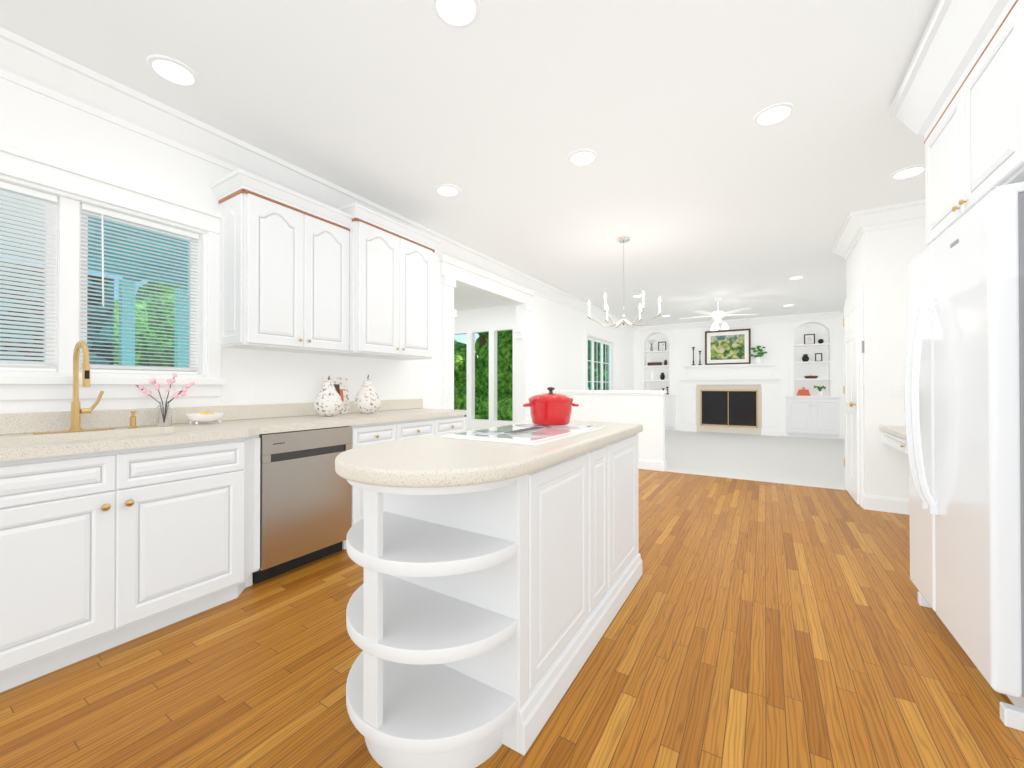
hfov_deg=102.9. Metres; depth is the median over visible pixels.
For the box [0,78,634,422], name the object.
wall
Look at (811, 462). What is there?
floor
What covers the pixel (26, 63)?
crown molding
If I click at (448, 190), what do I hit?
recessed light
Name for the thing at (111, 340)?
porch
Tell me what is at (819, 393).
decor
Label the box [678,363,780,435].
fireplace mantel
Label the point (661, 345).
decor
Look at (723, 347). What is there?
painting
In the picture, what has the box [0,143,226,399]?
window
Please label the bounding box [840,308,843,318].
crown molding
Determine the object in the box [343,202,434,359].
upper cabinet
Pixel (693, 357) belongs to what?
candlesticks
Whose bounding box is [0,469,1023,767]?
floor
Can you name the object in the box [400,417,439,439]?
base cabinet
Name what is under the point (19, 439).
countertop
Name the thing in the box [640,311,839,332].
crown molding
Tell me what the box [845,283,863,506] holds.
door frame
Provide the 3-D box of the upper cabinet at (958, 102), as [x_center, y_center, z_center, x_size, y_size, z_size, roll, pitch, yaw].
[2.231,-1.146,1.551,0.726,0.860,0.956,0,0,32]
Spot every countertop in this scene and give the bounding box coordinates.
[0,399,466,460]
[335,420,642,487]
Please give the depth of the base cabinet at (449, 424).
3.70 m
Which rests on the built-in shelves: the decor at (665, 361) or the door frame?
the decor at (665, 361)
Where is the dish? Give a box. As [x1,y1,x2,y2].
[185,411,224,423]
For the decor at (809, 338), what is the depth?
9.24 m
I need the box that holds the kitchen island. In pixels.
[346,433,641,767]
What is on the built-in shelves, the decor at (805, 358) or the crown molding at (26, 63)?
the decor at (805, 358)
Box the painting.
[705,328,750,364]
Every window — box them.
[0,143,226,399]
[585,330,614,389]
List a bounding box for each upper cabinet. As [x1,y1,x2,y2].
[215,169,354,356]
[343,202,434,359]
[918,0,1023,245]
[1014,0,1023,171]
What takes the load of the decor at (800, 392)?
on the built-in shelves
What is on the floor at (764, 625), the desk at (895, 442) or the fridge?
the fridge
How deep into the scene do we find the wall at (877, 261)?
3.71 m
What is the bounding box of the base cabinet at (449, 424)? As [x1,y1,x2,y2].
[440,415,466,433]
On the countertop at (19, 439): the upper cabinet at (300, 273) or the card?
the card
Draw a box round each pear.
[314,376,342,415]
[354,375,380,413]
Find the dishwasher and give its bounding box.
[252,426,351,583]
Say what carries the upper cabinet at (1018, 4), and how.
attached to the wall at (877, 261)
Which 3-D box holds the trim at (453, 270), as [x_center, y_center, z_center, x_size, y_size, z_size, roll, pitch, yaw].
[-0.283,-0.118,5.335,0.190,2.570,2.050,0,0,32]
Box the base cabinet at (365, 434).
[342,421,399,548]
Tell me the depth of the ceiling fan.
7.37 m
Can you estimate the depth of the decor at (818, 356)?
9.17 m
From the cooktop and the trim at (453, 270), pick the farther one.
the trim at (453, 270)
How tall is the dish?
0.072 m
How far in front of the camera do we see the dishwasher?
2.49 m
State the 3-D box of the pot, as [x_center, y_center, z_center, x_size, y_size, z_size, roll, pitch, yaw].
[0.212,0.117,2.221,0.276,0.201,0.246,0,0,32]
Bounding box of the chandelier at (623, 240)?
[587,237,661,327]
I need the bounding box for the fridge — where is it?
[904,182,1023,730]
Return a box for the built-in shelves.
[640,319,840,438]
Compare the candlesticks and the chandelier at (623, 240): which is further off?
the candlesticks
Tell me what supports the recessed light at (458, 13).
in the ceiling
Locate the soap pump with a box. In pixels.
[127,411,137,427]
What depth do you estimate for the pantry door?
4.12 m
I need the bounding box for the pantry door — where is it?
[843,293,859,503]
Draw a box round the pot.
[523,387,578,425]
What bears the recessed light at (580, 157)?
in the ceiling
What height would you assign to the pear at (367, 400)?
0.321 m
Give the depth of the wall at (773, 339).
9.44 m
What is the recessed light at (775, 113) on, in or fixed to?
in the ceiling
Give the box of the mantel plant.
[749,346,766,363]
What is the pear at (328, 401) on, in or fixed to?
on the countertop at (19, 439)
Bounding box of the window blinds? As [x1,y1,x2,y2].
[0,181,198,374]
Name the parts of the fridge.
fridge handle, fridge door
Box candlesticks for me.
[692,347,701,364]
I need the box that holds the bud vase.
[156,401,171,425]
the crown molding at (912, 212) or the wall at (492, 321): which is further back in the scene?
the wall at (492, 321)
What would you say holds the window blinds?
attached to the window at (25, 166)
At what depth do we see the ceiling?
2.42 m
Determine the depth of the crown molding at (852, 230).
4.06 m
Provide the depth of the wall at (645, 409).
5.65 m
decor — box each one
[648,360,667,365]
[658,342,665,350]
[797,387,809,395]
[802,354,808,361]
[804,334,823,343]
[804,375,817,378]
[814,386,825,395]
[815,353,821,360]
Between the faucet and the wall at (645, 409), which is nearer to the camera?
the faucet
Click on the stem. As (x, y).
(176, 394)
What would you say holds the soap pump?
on the countertop at (19, 439)
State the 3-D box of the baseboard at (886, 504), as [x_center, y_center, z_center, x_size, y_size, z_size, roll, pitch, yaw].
[3.546,1.089,3.607,0.676,0.135,0.030,0,0,32]
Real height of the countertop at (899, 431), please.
0.130 m
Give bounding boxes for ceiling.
[0,0,937,326]
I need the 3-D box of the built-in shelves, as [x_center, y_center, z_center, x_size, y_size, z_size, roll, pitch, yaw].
[5.264,-0.136,9.969,4.290,2.660,0.498,0,0,32]
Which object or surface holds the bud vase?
on the countertop at (19, 439)
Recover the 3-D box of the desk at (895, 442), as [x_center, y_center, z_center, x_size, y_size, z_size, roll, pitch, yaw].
[3.075,0.781,2.752,0.568,0.740,1.946,0,0,32]
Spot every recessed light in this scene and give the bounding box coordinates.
[146,54,199,86]
[431,0,480,27]
[435,184,459,196]
[567,149,597,165]
[753,102,794,125]
[890,164,924,179]
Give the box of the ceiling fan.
[679,298,757,330]
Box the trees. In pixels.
[114,281,607,420]
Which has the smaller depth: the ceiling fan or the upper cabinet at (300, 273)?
the upper cabinet at (300, 273)
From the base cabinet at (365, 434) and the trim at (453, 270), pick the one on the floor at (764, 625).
the base cabinet at (365, 434)
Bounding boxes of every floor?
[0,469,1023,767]
[665,430,845,489]
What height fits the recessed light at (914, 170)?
0.011 m
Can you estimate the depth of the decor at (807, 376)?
9.09 m
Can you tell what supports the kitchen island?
on the floor at (764, 625)
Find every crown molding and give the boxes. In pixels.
[0,27,639,333]
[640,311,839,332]
[831,210,863,259]
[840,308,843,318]
[864,199,924,231]
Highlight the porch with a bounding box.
[0,195,187,366]
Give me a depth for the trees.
10.23 m
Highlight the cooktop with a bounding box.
[441,422,604,445]
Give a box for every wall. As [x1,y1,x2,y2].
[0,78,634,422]
[454,304,515,429]
[540,390,666,470]
[634,320,844,438]
[846,223,926,498]
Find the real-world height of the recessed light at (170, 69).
0.011 m
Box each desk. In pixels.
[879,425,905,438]
[882,431,907,454]
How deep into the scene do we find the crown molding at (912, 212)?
3.63 m
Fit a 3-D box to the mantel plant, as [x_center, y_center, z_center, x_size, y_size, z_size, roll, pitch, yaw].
[5.737,-0.683,9.511,0.366,0.427,0.252,0,0,32]
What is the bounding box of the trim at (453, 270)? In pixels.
[439,254,533,421]
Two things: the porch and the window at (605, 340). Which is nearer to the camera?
the porch
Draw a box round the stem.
[135,373,194,403]
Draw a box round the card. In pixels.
[323,377,349,413]
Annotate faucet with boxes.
[33,341,113,433]
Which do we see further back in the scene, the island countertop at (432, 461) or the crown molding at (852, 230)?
the crown molding at (852, 230)
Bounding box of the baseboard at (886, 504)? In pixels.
[862,493,908,514]

